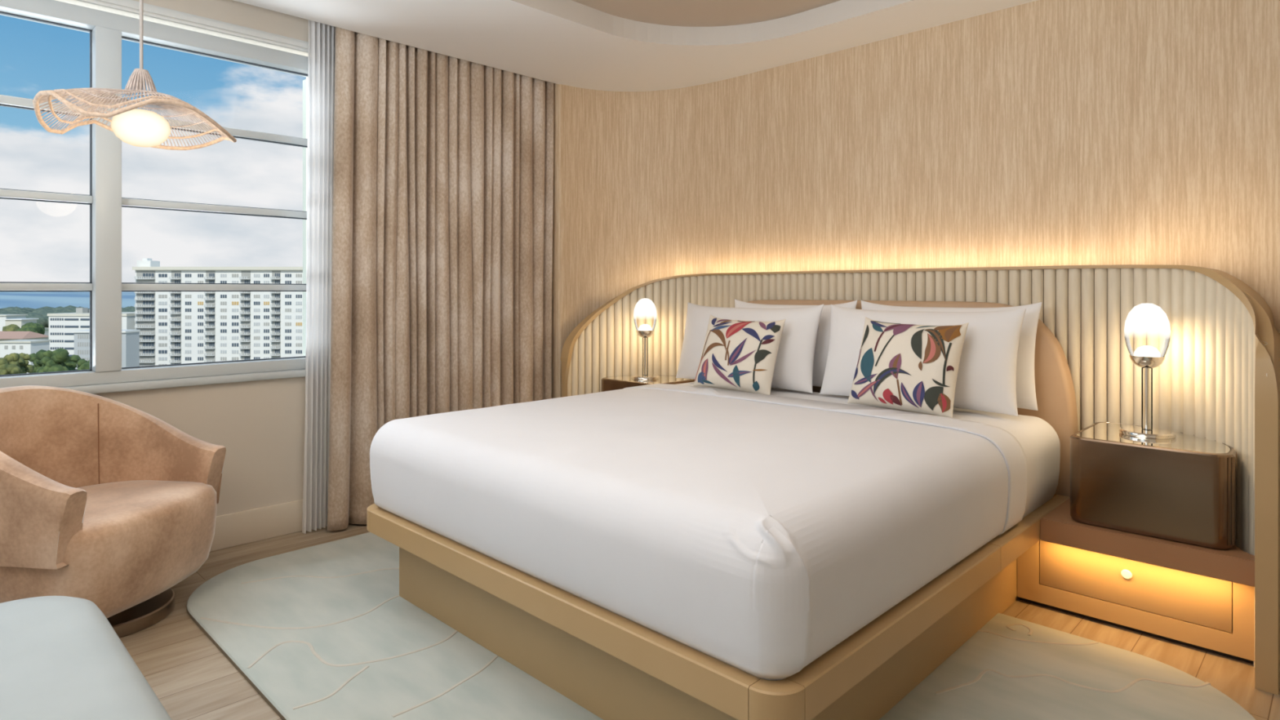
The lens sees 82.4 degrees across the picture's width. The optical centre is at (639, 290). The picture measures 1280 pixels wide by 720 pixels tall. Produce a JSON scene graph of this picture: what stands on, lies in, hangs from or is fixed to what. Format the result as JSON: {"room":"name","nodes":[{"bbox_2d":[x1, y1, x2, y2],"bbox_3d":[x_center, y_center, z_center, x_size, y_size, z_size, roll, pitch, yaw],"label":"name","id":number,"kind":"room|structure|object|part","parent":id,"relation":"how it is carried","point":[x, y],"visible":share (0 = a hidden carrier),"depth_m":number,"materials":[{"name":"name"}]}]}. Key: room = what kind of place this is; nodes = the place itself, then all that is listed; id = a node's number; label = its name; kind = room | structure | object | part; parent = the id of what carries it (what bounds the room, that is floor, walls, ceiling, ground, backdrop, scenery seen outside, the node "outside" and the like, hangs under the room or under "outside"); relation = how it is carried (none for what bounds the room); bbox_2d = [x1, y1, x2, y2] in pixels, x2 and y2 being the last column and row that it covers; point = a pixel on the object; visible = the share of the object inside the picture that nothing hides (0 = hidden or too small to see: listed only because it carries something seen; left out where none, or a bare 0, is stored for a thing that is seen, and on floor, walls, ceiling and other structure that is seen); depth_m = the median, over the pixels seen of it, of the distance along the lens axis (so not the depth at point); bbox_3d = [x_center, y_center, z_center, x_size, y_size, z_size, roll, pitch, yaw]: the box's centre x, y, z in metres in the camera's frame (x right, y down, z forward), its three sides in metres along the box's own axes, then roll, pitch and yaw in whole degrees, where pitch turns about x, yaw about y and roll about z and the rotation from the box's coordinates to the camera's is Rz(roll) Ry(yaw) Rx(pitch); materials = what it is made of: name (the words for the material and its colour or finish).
{"room":"hotel room","nodes":[
{"label":"hotel room","id":0,"kind":"room"},
{"bbox_2d":[55,0,308,515],"bbox_3d":[-2.783,-0.230,3.008,0.200,3.000,7.190,0,0,45],"label":"wall","id":1,"kind":"structure","parent":0,"point":[260,424],"depth_m":3.67,"materials":[{"name":"beige paint"}]},
{"bbox_2d":[0,0,308,394],"bbox_3d":[-3.437,-0.395,2.260,0.155,1.700,4.805,0,0,45],"label":"window","id":2,"kind":"structure","parent":1,"relation":"in","point":[107,30],"depth_m":3.28,"materials":[{"name":"grey paint"}]},
{"bbox_3d":[-3.446,0.388,2.268,0.132,0.055,4.805,0,0,44],"label":"frame","id":3,"kind":"part","parent":2,"relation":"part of","materials":[{"name":"grey paint"}]},
{"bbox_3d":[-3.437,0.435,2.260,0.155,0.039,4.805,0,0,44],"label":"sill","id":4,"kind":"part","parent":2,"relation":"part of","materials":[{"name":"grey paint"}]},
{"bbox_2d":[76,0,308,53],"bbox_3d":[-3.291,-1.298,2.348,0.040,0.055,5.135,0,0,45],"label":"trim","id":5,"kind":"structure","parent":1,"relation":"attached to","point":[129,6],"depth_m":3.53,"materials":[{"name":"white paint"}]},
{"bbox_2d":[209,499,302,551],"bbox_3d":[-2.955,1.188,2.680,0.014,0.165,6.480,0,0,45],"label":"baseboard","id":6,"kind":"structure","parent":1,"relation":"attached to","point":[234,529],"depth_m":3.70,"materials":[{"name":"beige paint"}]},
{"bbox_2d":[302,79,306,355],"bbox_3d":[-1.825,-0.390,4.119,0.148,1.600,0.092,0,0,45],"label":"trim","id":7,"kind":"structure","parent":1,"relation":"attached to","point":[304,80],"depth_m":4.13,"materials":[{"name":"grey paint"}]},
{"bbox_2d":[302,19,335,533],"bbox_3d":[-1.678,-0.083,3.906,0.064,2.694,0.250,0,0,45],"label":"sheer curtain","id":8,"kind":"object","parent":1,"relation":"hanging from","point":[322,37],"visible":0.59,"depth_m":3.87,"materials":[{"name":"white fabric"}]},
{"bbox_2d":[233,0,1037,91],"bbox_3d":[-0.644,-1.445,0.914,5.400,0.140,7.200,0,0,45],"label":"ceiling","id":9,"kind":"structure","parent":0,"point":[568,42],"depth_m":3.95,"materials":[{"name":"white paint"}]},
{"bbox_2d":[32,0,236,150],"bbox_3d":[-1.774,-0.945,2.600,0.595,0.860,0.595,0,0,45],"label":"pendant lamp","id":10,"kind":"object","parent":9,"relation":"hanging from","point":[135,126],"visible":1,"depth_m":2.55,"materials":[{"name":"beige wicker"}]},
{"bbox_3d":[-1.774,-0.623,2.600,0.582,0.138,0.582,0,0,44],"label":"lamp shade","id":11,"kind":"part","parent":10,"relation":"part of","materials":[{"name":"wicker"}]},
{"bbox_3d":[-1.774,-0.578,2.600,0.177,0.127,0.177,0,0,44],"label":"globe","id":12,"kind":"part","parent":10,"relation":"part of"},
{"bbox_3d":[-1.774,-1.071,2.600,0.010,0.608,0.011,0,0,44],"label":"cord","id":13,"kind":"part","parent":10,"relation":"part of","materials":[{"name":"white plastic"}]},
{"bbox_2d":[327,26,553,530],"bbox_3d":[-1.121,-0.086,4.373,0.130,2.688,1.504,0,0,45],"label":"curtain","id":14,"kind":"object","parent":9,"relation":"hanging from","point":[442,264],"visible":0.77,"depth_m":4.25,"materials":[{"name":"fabric"}]},
{"bbox_2d":[119,523,1279,719],"bbox_3d":[-0.752,1.330,1.013,5.693,0.120,7.390,0,0,45],"label":"floor","id":15,"kind":"structure","parent":0,"point":[189,676],"depth_m":2.54,"materials":[{"name":"brown wood"}]},
{"bbox_2d":[0,595,171,719],"bbox_3d":[-1.408,1.042,1.135,1.600,0.457,1.145,0,0,45],"label":"ottoman","id":16,"kind":"object","parent":15,"relation":"on","point":[61,658],"visible":1,"depth_m":1.58,"materials":[{"name":"white fabric"}]},
{"bbox_2d":[0,385,226,637],"bbox_3d":[-2.175,0.828,2.839,0.774,0.885,0.788,0,0,8],"label":"swivel armchair","id":17,"kind":"object","parent":15,"relation":"on","point":[105,502],"visible":0.89,"depth_m":2.82,"materials":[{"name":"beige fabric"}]},
{"bbox_3d":[-2.103,0.984,2.829,0.630,0.362,0.690,0,0,7],"label":"seat","id":18,"kind":"part","parent":17,"relation":"part of","materials":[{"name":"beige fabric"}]},
{"bbox_2d":[366,493,1070,719],"bbox_3d":[0.350,1.081,3.095,2.061,0.378,2.215,0,0,45],"label":"platform bed","id":19,"kind":"object","parent":15,"relation":"on","point":[610,664],"visible":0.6,"depth_m":2.18,"materials":[{"name":"beige wood"}]},
{"bbox_3d":[-0.409,0.935,2.323,1.879,0.086,0.050,0,0,44],"label":"foot rail","id":20,"kind":"part","parent":19,"relation":"part of","materials":[{"name":"beige paint"}]},
{"bbox_2d":[386,382,1060,680],"bbox_3d":[0.355,0.716,3.108,2.032,0.376,2.204,0,0,45],"label":"mattress","id":21,"kind":"object","parent":19,"relation":"on","point":[1040,443],"visible":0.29,"depth_m":3.03,"materials":[{"name":"white fabric"}]},
{"bbox_2d":[369,383,1027,679],"bbox_3d":[0.155,0.699,2.897,2.076,0.377,1.651,0,0,45],"label":"bedspread","id":22,"kind":"object","parent":21,"relation":"on","point":[757,534],"visible":1,"depth_m":2.18,"materials":[{"name":"white fabric"}]},
{"bbox_2d":[693,314,785,395],"bbox_3d":[0.515,0.326,3.830,0.472,0.454,0.304,0,0,38],"label":"throw pillow","id":23,"kind":"object","parent":21,"relation":"on","point":[738,355],"visible":0.99,"depth_m":3.75,"materials":[{"name":"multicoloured fabric"}]},
{"bbox_2d":[675,302,823,393],"bbox_3d":[0.583,0.295,4.075,0.930,0.501,0.312,0,0,45],"label":"pillow","id":24,"kind":"object","parent":21,"relation":"on","point":[793,366],"visible":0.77,"depth_m":3.82,"materials":[{"name":"white fabric"}]},
{"bbox_2d":[734,298,857,386],"bbox_3d":[0.834,0.285,4.087,0.800,0.488,0.194,0,0,45],"label":"pillow","id":25,"kind":"object","parent":21,"relation":"on","point":[822,344],"visible":0.23,"depth_m":3.89,"materials":[{"name":"white fabric"}]},
{"bbox_2d":[847,316,968,417],"bbox_3d":[1.167,0.322,3.208,0.480,0.464,0.308,0,0,43],"label":"throw pillow","id":26,"kind":"object","parent":21,"relation":"on","point":[911,367],"visible":1,"depth_m":3.13,"materials":[{"name":"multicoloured fabric"}]},
{"bbox_2d":[819,304,1026,416],"bbox_3d":[1.274,0.295,3.394,0.930,0.501,0.311,0,0,45],"label":"pillow","id":27,"kind":"object","parent":21,"relation":"on","point":[986,378],"visible":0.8,"depth_m":3.15,"materials":[{"name":"white fabric"}]},
{"bbox_2d":[861,300,1041,410],"bbox_3d":[1.439,0.285,3.490,0.860,0.488,0.194,0,0,45],"label":"pillow","id":28,"kind":"object","parent":21,"relation":"on","point":[1026,398],"visible":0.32,"depth_m":3.21,"materials":[{"name":"white fabric"}]},
{"bbox_3d":[0.797,0.935,2.115,0.050,0.086,1.263,0,0,44],"label":"rail","id":29,"kind":"part","parent":19,"relation":"part of","materials":[{"name":"beige paint"}]},
{"bbox_3d":[1.200,0.935,3.210,1.011,0.086,0.859,0,0,44],"label":"rail","id":30,"kind":"part","parent":19,"relation":"part of","materials":[{"name":"beige paint"}]},
{"bbox_2d":[186,532,1255,719],"bbox_3d":[-0.027,1.259,2.694,3.495,0.022,2.205,0,0,45],"label":"rug","id":31,"kind":"object","parent":15,"relation":"on","point":[326,631],"visible":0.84,"depth_m":2.45,"materials":[{"name":"grey carpet"}]},
{"bbox_2d":[560,264,1279,695],"bbox_3d":[1.002,0.579,3.801,3.541,1.383,0.746,0,0,45],"label":"headboard","id":32,"kind":"object","parent":15,"relation":"on","point":[1218,379],"visible":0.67,"depth_m":3.18,"materials":[{"name":"beige wood"}]},
{"bbox_3d":[1.179,0.511,3.911,2.044,0.918,0.078,0,0,44],"label":"upholstered panel","id":33,"kind":"part","parent":32,"relation":"part of","materials":[{"name":"beige fabric"}]},
{"bbox_2d":[1017,497,1254,663],"bbox_3d":[1.946,1.081,2.858,0.755,0.378,0.526,0,0,45],"label":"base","id":34,"kind":"object","parent":15,"relation":"on","point":[1200,597],"visible":0.76,"depth_m":2.67,"materials":[{"name":"brown wood"}]},
{"bbox_3d":[1.840,1.077,2.741,0.601,0.196,0.070,0,0,44],"label":"access panel","id":35,"kind":"part","parent":34,"relation":"part of","materials":[{"name":"beige paint"}]},
{"bbox_2d":[1070,422,1237,549],"bbox_3d":[1.995,0.727,2.818,0.501,0.329,0.473,0,0,45],"label":"nightstand","id":36,"kind":"object","parent":34,"relation":"on","point":[1183,488],"visible":0.94,"depth_m":2.63,"materials":[{"name":"brown wood"}]},
{"bbox_2d":[1119,302,1176,439],"bbox_3d":[1.981,0.305,2.855,0.184,0.513,0.184,0,0,45],"label":"table lamp","id":37,"kind":"object","parent":36,"relation":"on","point":[1146,317],"visible":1,"depth_m":2.83,"materials":[{"name":"white glass"}]},
{"bbox_3d":[1.981,0.417,2.855,0.016,0.250,0.016,0,0,44],"label":"stem","id":38,"kind":"part","parent":37,"relation":"part of","materials":[{"name":"silver metal"}]},
{"bbox_3d":[1.981,0.246,2.855,0.086,0.062,0.086,0,0,44],"label":"bulb","id":39,"kind":"part","parent":37,"relation":"part of","materials":[{"name":"white glass"}]},
{"bbox_3d":[1.981,0.154,2.855,0.150,0.211,0.150,0,0,44],"label":"lamp shade","id":40,"kind":"part","parent":37,"relation":"part of","materials":[{"name":"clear glass"}]},
{"bbox_2d":[1076,422,1230,453],"bbox_3d":[1.994,0.566,2.819,0.463,0.008,0.437,0,0,44],"label":"nightstand top","id":41,"kind":"object","parent":36,"relation":"on","point":[1100,434],"depth_m":2.73,"materials":[{"name":"glass"}]},
{"bbox_3d":[0.056,1.081,4.715,0.755,0.378,0.526,0,0,45],"label":"shelf","id":42,"kind":"object","parent":15,"relation":"on","visible":0},
{"bbox_2d":[601,374,694,391],"bbox_3d":[0.073,0.727,4.707,0.501,0.329,0.473,0,0,45],"label":"nightstand","id":43,"kind":"object","parent":42,"relation":"on","point":[620,382],"visible":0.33,"depth_m":4.60,"materials":[{"name":"brown wood"}]},
{"bbox_2d":[631,297,659,379],"bbox_3d":[0.033,0.305,4.692,0.184,0.513,0.184,0,0,45],"label":"table lamp","id":44,"kind":"object","parent":43,"relation":"on","point":[644,306],"visible":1,"depth_m":4.66,"materials":[{"name":"silver metal"}]},
{"bbox_3d":[0.033,0.246,4.692,0.086,0.062,0.086,0,0,44],"label":"bulb","id":45,"kind":"part","parent":44,"relation":"part of","materials":[{"name":"white glass"}]},
{"bbox_3d":[0.033,0.417,4.692,0.016,0.250,0.016,0,0,44],"label":"stem","id":46,"kind":"part","parent":44,"relation":"part of","materials":[{"name":"silver metal"}]},
{"bbox_3d":[0.033,0.154,4.692,0.150,0.211,0.150,0,0,44],"label":"lamp shade","id":47,"kind":"part","parent":44,"relation":"part of","materials":[{"name":"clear glass"}]},
{"bbox_2d":[572,0,840,26],"bbox_3d":[-0.086,-1.493,1.311,4.040,0.024,5.250,0,0,45],"label":"ceiling","id":48,"kind":"structure","parent":0,"point":[686,13],"depth_m":3.86,"materials":[{"name":"beige paint"}]},
{"bbox_2d":[551,0,1279,398],"bbox_3d":[1.536,-0.230,3.413,6.093,3.000,0.858,0,0,45],"label":"wall","id":49,"kind":"structure","parent":0,"point":[1039,132],"depth_m":3.70,"materials":[{"name":"paper"}]},
{"label":"outside","id":50,"kind":"structure","parent":0,"visible":0},
{"bbox_2d":[44,327,48,339],"bbox_3d":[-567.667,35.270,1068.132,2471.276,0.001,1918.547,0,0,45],"label":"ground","id":51,"kind":"structure","parent":50,"point":[46,329],"depth_m":625.89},
{"bbox_2d":[2,324,19,331],"bbox_3d":[-401.713,31.800,469.492,18.335,21.070,17.174,0,0,45],"label":"tree","id":52,"kind":"object","parent":51,"relation":"on","point":[12,327],"visible":0.02,"depth_m":463.87,"materials":[{"name":"green plant"}]},
{"bbox_2d":[0,352,22,374],"bbox_3d":[-176.843,26.395,205.035,6.512,17.760,5.650,0,0,45],"label":"tree","id":53,"kind":"object","parent":51,"relation":"on","point":[9,365],"visible":0.84,"depth_m":203.74,"materials":[{"name":"green plant"}]},
{"bbox_2d":[0,314,27,331],"bbox_3d":[-549.005,27.983,630.000,24.062,14.574,22.000,0,0,0],"label":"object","id":54,"kind":"structure","parent":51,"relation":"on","point":[2,322],"depth_m":621.77,"materials":[{"name":"white"}]},
{"bbox_2d":[3,318,39,328],"bbox_3d":[-506.022,29.078,597.500,14.920,12.384,17.000,0,0,0],"label":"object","id":55,"kind":"structure","parent":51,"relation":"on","point":[19,322],"depth_m":589.98,"materials":[{"name":"beige"}]},
{"bbox_2d":[0,339,51,373],"bbox_3d":[-213.732,26.281,253.950,11.293,17.978,8.900,0,0,0],"label":"house","id":56,"kind":"structure","parent":51,"relation":"on","point":[17,346],"depth_m":250.00,"materials":[{"name":"white"}]},
{"bbox_2d":[0,331,48,341],"bbox_3d":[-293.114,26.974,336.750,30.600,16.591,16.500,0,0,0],"label":"roof","id":57,"kind":"structure","parent":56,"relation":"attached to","point":[4,335],"depth_m":333.87,"materials":[{"name":"beige"}]},
{"bbox_2d":[17,352,34,373],"bbox_3d":[-178.549,26.623,211.876,4.898,17.300,4.302,0,0,45],"label":"tree","id":58,"kind":"object","parent":51,"relation":"on","point":[24,362],"visible":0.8,"depth_m":211.19,"materials":[{"name":"green plant"}]},
{"bbox_2d":[14,322,44,334],"bbox_3d":[-311.149,27.411,375.249,19.421,22.556,16.549,0,0,45],"label":"tree","id":59,"kind":"object","parent":51,"relation":"on","point":[29,326],"visible":0.2,"depth_m":372.87,"materials":[{"name":"green plant"}]},
{"bbox_2d":[28,349,46,373],"bbox_3d":[-196.493,27.222,239.821,7.645,16.110,6.382,0,0,45],"label":"tree","id":60,"kind":"object","parent":51,"relation":"on","point":[36,357],"visible":0.27,"depth_m":238.66,"materials":[{"name":"green plant"}]},
{"bbox_2d":[36,347,69,373],"bbox_3d":[-182.709,26.563,227.862,8.758,17.432,7.881,0,0,45],"label":"tree","id":61,"kind":"object","parent":51,"relation":"on","point":[53,361],"visible":0.75,"depth_m":225.96,"materials":[{"name":"green plant"}]},
{"bbox_2d":[0,305,135,327],"bbox_3d":[-694.841,31.400,917.952,670.710,23.035,264.580,0,0,45],"label":"woodland","id":62,"kind":"object","parent":51,"relation":"on","point":[41,313],"visible":0.19,"depth_m":837.51,"materials":[{"name":"green plant"}]},
{"bbox_2d":[62,354,81,370],"bbox_3d":[-185.396,27.944,237.870,7.441,14.667,6.824,0,0,45],"label":"tree","id":63,"kind":"object","parent":51,"relation":"on","point":[71,364],"visible":0.44,"depth_m":236.00,"materials":[{"name":"green plant"}]},
{"bbox_2d":[76,358,89,370],"bbox_3d":[-170.618,28.091,226.521,7.128,14.374,6.353,0,0,45],"label":"tree","id":64,"kind":"object","parent":51,"relation":"on","point":[82,364],"visible":0.24,"depth_m":223.77,"materials":[{"name":"green plant"}]},
{"bbox_2d":[47,307,135,356],"bbox_3d":[-226.779,21.236,310.950,32.626,28.068,22.700,0,0,0],"label":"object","id":65,"kind":"structure","parent":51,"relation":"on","point":[61,326],"depth_m":300.01,"materials":[{"name":"white concrete"}]},
{"bbox_2d":[71,329,140,368],"bbox_3d":[-193.631,24.815,265.200,19.246,20.910,7.600,0,0,0],"label":"office building","id":66,"kind":"structure","parent":51,"relation":"on","point":[130,338],"depth_m":261.99,"materials":[{"name":"grey concrete"}]},
{"bbox_2d":[132,257,302,366],"bbox_3d":[-172.808,10.892,308.580,71.799,48.755,19.840,0,0,0],"label":"apartment tower","id":67,"kind":"structure","parent":51,"relation":"on","point":[175,327],"depth_m":299.94,"materials":[{"name":"white concrete"}]},
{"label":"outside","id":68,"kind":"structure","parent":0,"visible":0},
{"bbox_2d":[0,291,135,308],"bbox_3d":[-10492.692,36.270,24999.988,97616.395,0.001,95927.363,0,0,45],"label":"bay","id":69,"kind":"object","parent":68,"point":[33,300],"depth_m":3111.71,"materials":[{"name":"liquid"}]}
]}

